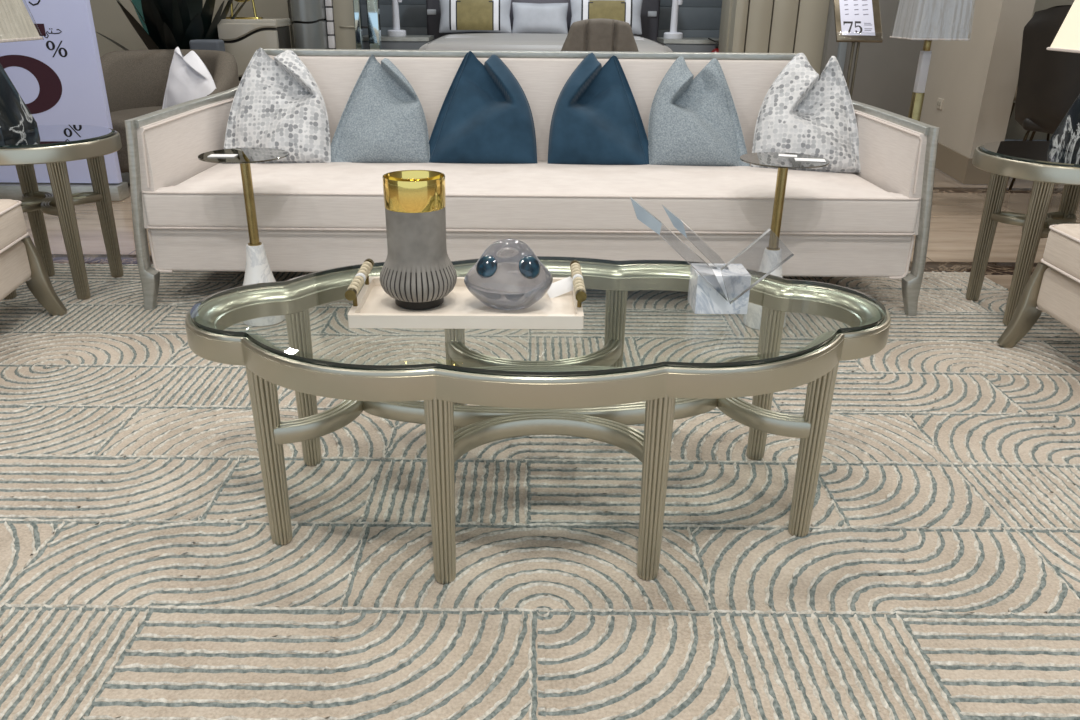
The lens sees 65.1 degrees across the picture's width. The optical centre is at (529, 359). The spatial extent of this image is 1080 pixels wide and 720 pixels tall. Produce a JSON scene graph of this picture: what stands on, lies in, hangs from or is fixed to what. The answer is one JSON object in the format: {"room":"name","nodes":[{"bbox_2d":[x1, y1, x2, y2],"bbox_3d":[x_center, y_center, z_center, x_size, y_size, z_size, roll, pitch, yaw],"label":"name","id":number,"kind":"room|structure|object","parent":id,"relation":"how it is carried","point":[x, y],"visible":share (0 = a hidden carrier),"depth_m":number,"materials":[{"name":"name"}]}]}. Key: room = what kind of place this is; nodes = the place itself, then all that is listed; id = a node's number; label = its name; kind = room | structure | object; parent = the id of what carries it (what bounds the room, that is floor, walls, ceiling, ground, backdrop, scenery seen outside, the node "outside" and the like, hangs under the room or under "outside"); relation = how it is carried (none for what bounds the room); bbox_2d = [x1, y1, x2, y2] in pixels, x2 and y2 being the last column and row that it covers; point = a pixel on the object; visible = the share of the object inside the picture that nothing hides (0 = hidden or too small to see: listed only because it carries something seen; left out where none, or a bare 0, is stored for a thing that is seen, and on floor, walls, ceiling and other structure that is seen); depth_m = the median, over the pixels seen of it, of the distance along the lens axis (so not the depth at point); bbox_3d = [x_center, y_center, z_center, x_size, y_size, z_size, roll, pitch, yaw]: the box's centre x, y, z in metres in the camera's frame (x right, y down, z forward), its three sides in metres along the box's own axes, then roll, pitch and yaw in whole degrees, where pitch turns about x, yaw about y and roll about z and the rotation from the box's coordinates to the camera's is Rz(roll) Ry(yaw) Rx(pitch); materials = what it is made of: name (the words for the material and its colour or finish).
{"room":"store","nodes":[
{"label":"store","id":0,"kind":"room"},
{"bbox_2d":[90,0,293,56],"bbox_3d":[-4.969,-3.533,6.285,6.200,3.600,0.100,1,23,0],"label":"wall","id":1,"kind":"structure","parent":0,"point":[109,19],"depth_m":6.59,"materials":[{"name":"beige paint"}]},
{"bbox_2d":[290,6,335,48],"bbox_3d":[-1.724,-3.018,6.547,0.340,2.500,0.060,1,23,0],"label":"door","id":2,"kind":"structure","parent":1,"relation":"in","point":[290,6],"depth_m":6.67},
{"bbox_2d":[360,0,721,37],"bbox_3d":[0.136,-4.115,7.758,16.000,3.600,0.060,1,23,0],"label":"wall","id":3,"kind":"structure","parent":0,"point":[696,18],"depth_m":8.08,"materials":[{"name":"grey paint"}]},
{"bbox_2d":[19,140,1079,320],"bbox_3d":[0.000,0.044,2.736,16.000,0.100,13.000,1,23,0],"label":"floor","id":4,"kind":"structure","parent":0,"point":[955,220],"depth_m":4.31,"materials":[{"name":"beige wood planks"}]},
{"bbox_2d":[0,0,129,200],"bbox_3d":[-2.834,-1.812,4.445,1.070,1.932,0.130,1,23,0],"label":"sale sign","id":5,"kind":"object","parent":4,"relation":"on","point":[59,78],"visible":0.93,"depth_m":4.55,"materials":[{"name":"white paper"}]},
{"bbox_2d":[100,49,238,172],"bbox_3d":[-2.267,-1.540,5.331,0.920,0.745,0.900,1,23,0],"label":"armchair","id":6,"kind":"object","parent":4,"relation":"on","point":[135,81],"visible":0.16,"depth_m":5.35,"materials":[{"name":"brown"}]},
{"bbox_2d":[162,47,215,108],"bbox_3d":[-2.009,-1.649,5.026,0.460,0.387,0.139,13,26,27],"label":"throw pillow","id":7,"kind":"object","parent":6,"relation":"on","point":[189,78],"visible":0.73,"depth_m":5.02,"materials":[{"name":"white fabric"}]},
{"bbox_2d":[95,0,246,49],"bbox_3d":[-2.413,-2.085,5.860,0.966,1.332,0.921,14,27,29],"label":"potted plant","id":8,"kind":"object","parent":4,"relation":"on","point":[167,24],"visible":0.44,"depth_m":5.63,"materials":[{"name":"green plant"}]},
{"bbox_2d":[189,39,224,50],"bbox_3d":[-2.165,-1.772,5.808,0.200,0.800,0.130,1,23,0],"label":"bench","id":9,"kind":"object","parent":4,"relation":"on","point":[197,44],"visible":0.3,"depth_m":5.61,"materials":[{"name":"fabric"}]},
{"bbox_2d":[217,18,290,82],"bbox_3d":[-1.938,-1.970,6.114,0.400,0.920,0.479,-1,23,-3],"label":"dresser","id":10,"kind":"object","parent":4,"relation":"on","point":[241,38],"visible":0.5,"depth_m":5.78,"materials":[{"name":"paint"}]},
{"bbox_2d":[226,0,262,18],"bbox_3d":[-1.978,-2.531,5.788,0.260,0.364,0.080,3,23,6],"label":"mantel clock","id":11,"kind":"object","parent":10,"relation":"on","point":[253,3],"visible":0.85,"depth_m":5.82,"materials":[{"name":"gold metal"}]},
{"bbox_2d":[290,0,328,48],"bbox_3d":[-1.669,-2.467,6.379,0.210,1.620,0.360,1,23,0],"label":"tall cabinet","id":12,"kind":"object","parent":4,"relation":"on","point":[309,26],"visible":0.41,"depth_m":6.24,"materials":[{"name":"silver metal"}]},
{"bbox_2d":[325,0,355,48],"bbox_3d":[-1.444,-2.694,6.458,0.225,2.000,0.055,1,23,0],"label":"folding screen","id":13,"kind":"object","parent":4,"relation":"on","point":[342,12],"visible":0.36,"depth_m":6.49,"materials":[{"name":"beige paint"}]},
{"bbox_2d":[353,0,381,49],"bbox_3d":[-1.232,-2.701,6.351,0.185,2.100,0.066,1,23,0],"label":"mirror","id":14,"kind":"object","parent":4,"relation":"on","point":[373,11],"visible":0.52,"depth_m":6.39,"materials":[{"name":"mirror"}]},
{"bbox_2d":[363,35,433,49],"bbox_3d":[-1.119,-2.352,7.225,0.580,0.775,0.470,1,23,0],"label":"nightstand","id":15,"kind":"object","parent":4,"relation":"on","point":[408,42],"visible":0.24,"depth_m":6.89,"materials":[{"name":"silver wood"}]},
{"bbox_2d":[387,0,405,36],"bbox_3d":[-1.103,-3.087,6.863,0.320,0.860,0.320,1,23,0],"label":"table lamp","id":16,"kind":"object","parent":15,"relation":"on","point":[396,32],"visible":0.99,"depth_m":6.96,"materials":[{"name":"white ceramic"}]},
{"bbox_2d":[0,263,1079,719],"bbox_3d":[-0.228,0.149,2.335,4.275,0.018,2.785,1,23,0],"label":"area rug","id":17,"kind":"object","parent":4,"relation":"on","point":[935,573],"visible":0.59,"depth_m":1.79,"materials":[{"name":"beige carpet"}]},
{"bbox_2d":[0,199,67,315],"bbox_3d":[-2.015,-0.358,2.474,0.847,0.810,0.783,-3,23,-8],"label":"armchair","id":18,"kind":"object","parent":17,"relation":"on","point":[21,262],"visible":1,"depth_m":2.83,"materials":[{"name":"fabric"}]},
{"bbox_2d":[0,199,26,249],"bbox_3d":[-1.997,-0.335,2.487,0.700,0.155,0.735,-3,23,-8],"label":"seat cushion","id":19,"kind":"object","parent":18,"relation":"on","point":[13,234],"depth_m":2.77,"materials":[{"name":"fabric"}]},
{"bbox_2d":[0,125,123,299],"bbox_3d":[-1.820,-0.557,3.209,0.574,0.582,0.574,1,23,0],"label":"side table","id":20,"kind":"object","parent":17,"relation":"on","point":[53,146],"visible":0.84,"depth_m":3.13,"materials":[{"name":"silver metal"}]},
{"bbox_2d":[0,0,43,139],"bbox_3d":[-1.950,-1.105,2.938,0.354,0.634,0.354,1,23,0],"label":"table lamp","id":21,"kind":"object","parent":20,"relation":"on","point":[16,24],"visible":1,"depth_m":3.00,"materials":[{"name":"black stone"}]},
{"bbox_2d":[198,148,288,326],"bbox_3d":[-0.940,-0.408,2.884,0.285,0.576,0.285,1,23,0],"label":"table","id":22,"kind":"object","parent":17,"relation":"on","point":[257,270],"visible":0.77,"depth_m":2.85,"materials":[{"name":"white stone"}]},
{"bbox_2d":[207,154,237,156],"bbox_3d":[-0.994,-0.662,2.738,0.085,0.002,0.045,0,23,-2],"label":"price card","id":23,"kind":"object","parent":22,"relation":"on","point":[211,155],"visible":1,"depth_m":2.73,"materials":[{"name":"white paper"}]},
{"bbox_2d":[125,49,938,315],"bbox_3d":[0.006,-0.734,3.325,2.821,0.861,0.882,1,23,0],"label":"sofa","id":24,"kind":"object","parent":17,"relation":"on","point":[312,217],"visible":0.71,"depth_m":3.04,"materials":[{"name":"beige fabric"}]},
{"bbox_2d":[224,48,330,162],"bbox_3d":[-1.006,-1.024,3.413,0.438,0.432,0.246,5,24,11],"label":"throw pillow","id":25,"kind":"object","parent":24,"relation":"on","point":[277,104],"visible":0.96,"depth_m":3.40,"materials":[{"name":"white and grey dotted fabric"}]},
{"bbox_2d":[330,54,429,162],"bbox_3d":[-0.600,-1.007,3.409,0.421,0.414,0.236,5,23,11],"label":"throw pillow","id":26,"kind":"object","parent":24,"relation":"on","point":[383,120],"visible":1,"depth_m":3.40,"materials":[{"name":"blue fabric"}]},
{"bbox_2d":[428,51,536,163],"bbox_3d":[-0.197,-1.012,3.412,0.468,0.429,0.244,2,23,3],"label":"throw pillow","id":27,"kind":"object","parent":24,"relation":"on","point":[485,116],"visible":0.98,"depth_m":3.39,"materials":[{"name":"blue fabric"}]},
{"bbox_2d":[143,160,919,232],"bbox_3d":[0.006,-0.661,3.289,2.728,0.154,0.700,0,23,0],"label":"seat cushion","id":28,"kind":"object","parent":24,"relation":"on","point":[198,196],"depth_m":2.99,"materials":[{"name":"beige fabric"}]},
{"bbox_2d":[548,53,648,164],"bbox_3d":[0.295,-1.005,3.412,0.436,0.429,0.246,2,23,3],"label":"throw pillow","id":29,"kind":"object","parent":24,"relation":"on","point":[596,119],"visible":0.99,"depth_m":3.39,"materials":[{"name":"blue fabric"}]},
{"bbox_2d":[648,56,749,165],"bbox_3d":[0.687,-0.997,3.411,0.416,0.416,0.241,1,23,2],"label":"throw pillow","id":30,"kind":"object","parent":24,"relation":"on","point":[693,122],"visible":0.98,"depth_m":3.39,"materials":[{"name":"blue fabric"}]},
{"bbox_2d":[751,53,860,172],"bbox_3d":[1.117,-0.982,3.363,0.430,0.435,0.247,5,23,10],"label":"throw pillow","id":31,"kind":"object","parent":24,"relation":"on","point":[802,111],"visible":0.93,"depth_m":3.34,"materials":[{"name":"white fabric with silver grey dots"}]},
{"bbox_2d":[185,256,890,583],"bbox_3d":[0.024,0.095,1.857,1.449,0.470,0.736,2,23,4],"label":"coffee table","id":32,"kind":"object","parent":17,"relation":"on","point":[590,396],"visible":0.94,"depth_m":1.68,"materials":[{"name":"silver metal"}]},
{"bbox_2d":[345,259,586,328],"bbox_3d":[-0.123,-0.140,1.714,0.460,0.072,0.245,0,23,-1],"label":"serving tray","id":33,"kind":"object","parent":32,"relation":"on","point":[373,307],"visible":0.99,"depth_m":1.65,"materials":[{"name":"beige paint"}]},
{"bbox_2d":[380,170,456,309],"bbox_3d":[-0.224,-0.235,1.674,0.155,0.258,0.155,-17,29,-35],"label":"vase","id":34,"kind":"object","parent":33,"relation":"on","point":[418,272],"visible":1,"depth_m":1.63,"materials":[{"name":"grey ceramic"}]},
{"bbox_2d":[464,239,552,309],"bbox_3d":[-0.043,-0.173,1.682,0.177,0.138,0.124,1,23,0],"label":"glass ornament","id":35,"kind":"object","parent":33,"relation":"on","point":[508,275],"visible":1,"depth_m":1.64,"materials":[{"name":"clear glass"}]},
{"bbox_2d":[547,277,572,297],"bbox_3d":[0.063,-0.151,1.770,0.066,0.038,0.019,-9,25,-22],"label":"price card","id":36,"kind":"object","parent":33,"relation":"on","point":[565,285],"visible":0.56,"depth_m":1.77,"materials":[{"name":"white paper"}]},
{"bbox_2d":[630,197,793,313],"bbox_3d":[0.347,-0.211,1.679,0.317,0.236,0.116,1,23,0],"label":"sculpture","id":37,"kind":"object","parent":32,"relation":"on","point":[713,288],"visible":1,"depth_m":1.68,"materials":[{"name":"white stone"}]},
{"bbox_2d":[740,152,829,329],"bbox_3d":[0.831,-0.393,2.884,0.285,0.576,0.285,1,23,0],"label":"table","id":38,"kind":"object","parent":17,"relation":"on","point":[772,255],"visible":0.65,"depth_m":2.83,"materials":[{"name":"white stone"}]},
{"bbox_2d":[778,154,796,156],"bbox_3d":[0.861,-0.683,2.825,0.060,0.002,0.040,7,24,15],"label":"price card","id":39,"kind":"object","parent":38,"relation":"on","point":[781,155],"visible":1,"depth_m":2.82,"materials":[{"name":"white paper"}]},
{"bbox_2d":[794,158,825,161],"bbox_3d":[0.911,-0.651,2.752,0.095,0.002,0.050,5,24,11],"label":"price card","id":40,"kind":"object","parent":38,"relation":"on","point":[796,159],"visible":1,"depth_m":2.75,"materials":[{"name":"white paper"}]},
{"bbox_2d":[966,141,1079,325],"bbox_3d":[1.849,-0.447,3.025,0.574,0.582,0.574,1,23,0],"label":"side table","id":41,"kind":"object","parent":17,"relation":"on","point":[1041,163],"visible":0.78,"depth_m":2.92,"materials":[{"name":"silver metal"}]},
{"bbox_2d":[1046,0,1079,153],"bbox_3d":[1.979,-1.016,2.810,0.341,0.634,0.341,1,23,0],"label":"table lamp","id":42,"kind":"object","parent":41,"relation":"on","point":[1066,137],"visible":1,"depth_m":2.90,"materials":[{"name":"beige fabric"}]},
{"bbox_2d":[52,254,1037,274],"bbox_3d":[0.004,-0.417,3.691,15.900,0.002,0.190,1,23,0],"label":"trim","id":43,"kind":"structure","parent":4,"relation":"on","point":[993,268],"depth_m":3.70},
{"bbox_2d":[419,0,672,51],"bbox_3d":[0.112,-2.538,6.761,2.100,1.500,2.230,1,23,0],"label":"bed","id":44,"kind":"object","parent":4,"relation":"on","point":[650,11],"visible":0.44,"depth_m":6.19,"materials":[{"name":"white fabric"}]},
{"bbox_2d":[439,0,511,32],"bbox_3d":[-0.465,-2.930,7.182,0.618,0.294,0.191,1,23,0],"label":"bed pillow","id":45,"kind":"object","parent":44,"relation":"on","point":[457,16],"visible":0.98,"depth_m":7.12,"materials":[{"name":"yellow fabric"}]},
{"bbox_2d":[512,2,567,33],"bbox_3d":[0.085,-2.905,7.205,0.478,0.257,0.177,1,23,0],"label":"bed pillow","id":46,"kind":"object","parent":44,"relation":"on","point":[550,18],"visible":0.91,"depth_m":7.14,"materials":[{"name":"white fabric"}]},
{"bbox_2d":[510,0,571,31],"bbox_3d":[0.087,-3.089,7.347,0.598,0.455,0.191,1,23,0],"label":"bed pillow","id":47,"kind":"object","parent":44,"relation":"on","point":[569,15],"visible":0.14,"depth_m":7.29,"materials":[{"name":"grey fabric"}]},
{"bbox_2d":[419,33,672,51],"bbox_3d":[0.111,-2.362,6.743,1.780,0.430,2.060,0,23,0],"label":"bedspread","id":48,"kind":"object","parent":44,"relation":"on","point":[455,41],"depth_m":5.87,"materials":[{"name":"white fabric"}]},
{"bbox_2d":[570,0,642,34],"bbox_3d":[0.645,-2.921,7.182,0.618,0.294,0.191,1,23,0],"label":"bed pillow","id":49,"kind":"object","parent":44,"relation":"on","point":[629,11],"visible":0.72,"depth_m":7.11,"materials":[{"name":"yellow fabric"}]},
{"bbox_2d":[122,180,1062,193],"bbox_3d":[0.009,-1.075,5.237,15.900,0.002,0.150,1,23,0],"label":"trim","id":50,"kind":"structure","parent":4,"relation":"on","point":[935,189],"depth_m":5.23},
{"bbox_2d":[561,18,638,51],"bbox_3d":[0.394,-1.552,5.128,0.470,0.970,0.565,1,23,0],"label":"dining chair","id":51,"kind":"object","parent":4,"relation":"on","point":[599,34],"visible":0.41,"depth_m":4.72,"materials":[{"name":"beige fabric"}]},
{"bbox_2d":[657,37,718,51],"bbox_3d":[1.380,-2.330,7.225,0.580,0.775,0.470,1,23,0],"label":"nightstand","id":52,"kind":"object","parent":4,"relation":"on","point":[686,44],"visible":0.16,"depth_m":6.89,"materials":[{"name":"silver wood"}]},
{"bbox_2d":[664,0,682,38],"bbox_3d":[1.192,-3.067,6.863,0.320,0.860,0.320,1,23,0],"label":"table lamp","id":53,"kind":"object","parent":52,"relation":"on","point":[673,34],"visible":0.99,"depth_m":6.96,"materials":[{"name":"white ceramic"}]},
{"bbox_2d":[708,38,718,51],"bbox_3d":[1.508,-2.213,6.928,0.130,0.794,0.140,-19,30,-38],"label":"fire extinguisher","id":54,"kind":"object","parent":4,"relation":"on","point":[716,49],"visible":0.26,"depth_m":6.78,"materials":[{"name":"red metal"}]},
{"bbox_2d":[833,0,882,99],"bbox_3d":[1.575,-1.267,4.268,0.268,1.138,0.337,1,23,0],"label":"stand","id":55,"kind":"object","parent":4,"relation":"on","point":[858,21],"visible":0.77,"depth_m":4.09,"materials":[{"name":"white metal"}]},
{"bbox_2d":[844,0,871,30],"bbox_3d":[1.591,-1.688,4.110,0.119,0.159,0.174,0,23,0],"label":"print","id":56,"kind":"object","parent":55,"relation":"attached to","point":[857,13],"depth_m":4.10,"materials":[{"name":"white paper"}]},
{"bbox_2d":[890,0,972,120],"bbox_3d":[2.189,-1.553,4.743,0.319,1.299,0.320,1,23,0],"label":"floor lamp","id":57,"kind":"object","parent":4,"relation":"on","point":[926,20],"visible":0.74,"depth_m":4.51,"materials":[{"name":"white fabric"}]},
{"bbox_2d":[1008,86,1049,140],"bbox_3d":[3.837,-2.066,6.292,0.578,1.062,0.582,6,24,14],"label":"dining chair","id":58,"kind":"object","parent":4,"relation":"on","point":[1013,104],"visible":0.02,"depth_m":6.26,"materials":[{"name":"brown fabric"}]},
{"bbox_2d":[997,224,1079,347],"bbox_3d":[1.970,-0.253,2.308,0.847,0.810,0.783,1,23,2],"label":"armchair","id":59,"kind":"object","parent":4,"relation":"on","point":[1053,287],"visible":1,"depth_m":2.62,"materials":[{"name":"fabric"}]},
{"bbox_2d":[1043,224,1079,279],"bbox_3d":[1.952,-0.229,2.320,0.700,0.155,0.735,1,23,2],"label":"seat cushion","id":60,"kind":"object","parent":59,"relation":"on","point":[1061,256],"depth_m":2.57,"materials":[{"name":"fabric"}]},
{"bbox_2d":[1008,6,1079,188],"bbox_3d":[3.013,-1.408,4.730,0.582,1.062,0.578,16,28,33],"label":"dining chair","id":61,"kind":"object","parent":4,"relation":"on","point":[1048,86],"visible":0.77,"depth_m":4.56,"materials":[{"name":"brown leather"}]},
{"bbox_2d":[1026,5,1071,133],"bbox_3d":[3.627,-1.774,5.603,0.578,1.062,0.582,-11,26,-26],"label":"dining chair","id":62,"kind":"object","parent":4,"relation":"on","point":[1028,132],"visible":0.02,"depth_m":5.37,"materials":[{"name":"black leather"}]},
{"bbox_2d":[718,0,829,75],"bbox_3d":[1.880,-3.421,6.162,0.720,3.600,0.468,1,23,0],"label":"wall","id":63,"kind":"structure","parent":0,"point":[746,26],"depth_m":6.33,"materials":[{"name":"beige paint"}]},
{"bbox_2d":[819,0,923,116],"bbox_3d":[2.749,-3.309,5.917,1.060,3.600,0.100,1,23,0],"label":"wall partition","id":64,"kind":"structure","parent":0,"point":[886,71],"depth_m":6.33,"materials":[{"name":"brown wood"}]},
{"bbox_2d":[837,42,846,72],"bbox_3d":[2.324,-3.289,5.862,0.050,3.600,0.060,1,23,0],"label":"trim","id":65,"kind":"structure","parent":64,"relation":"attached to","point":[842,47],"depth_m":6.27,"materials":[{"name":"grey"}]},
{"bbox_2d":[920,0,1035,157],"bbox_3d":[2.974,-3.041,5.292,0.192,3.600,1.292,3,23,6],"label":"wall column","id":66,"kind":"structure","parent":0,"point":[976,78],"depth_m":5.31,"materials":[{"name":"beige paint"}]},
{"bbox_2d":[936,98,943,109],"bbox_3d":[2.893,-1.809,5.969,0.014,0.070,0.110,4,23,7],"label":"wall outlet","id":67,"kind":"object","parent":66,"relation":"attached to","point":[940,101],"visible":1,"depth_m":5.95,"materials":[{"name":"beige plastic"}]},
{"bbox_2d":[935,142,989,183],"bbox_3d":[2.960,-1.449,5.969,0.220,0.160,1.323,3,23,6],"label":"baseboard","id":68,"kind":"structure","parent":66,"relation":"attached to","point":[951,162],"depth_m":5.51,"materials":[{"name":"brown wood"}]},
{"bbox_2d":[1005,0,1074,139],"bbox_3d":[5.631,-3.519,6.470,4.700,3.600,0.100,1,23,0],"label":"wall","id":69,"kind":"structure","parent":0,"point":[1015,131],"depth_m":7.08,"materials":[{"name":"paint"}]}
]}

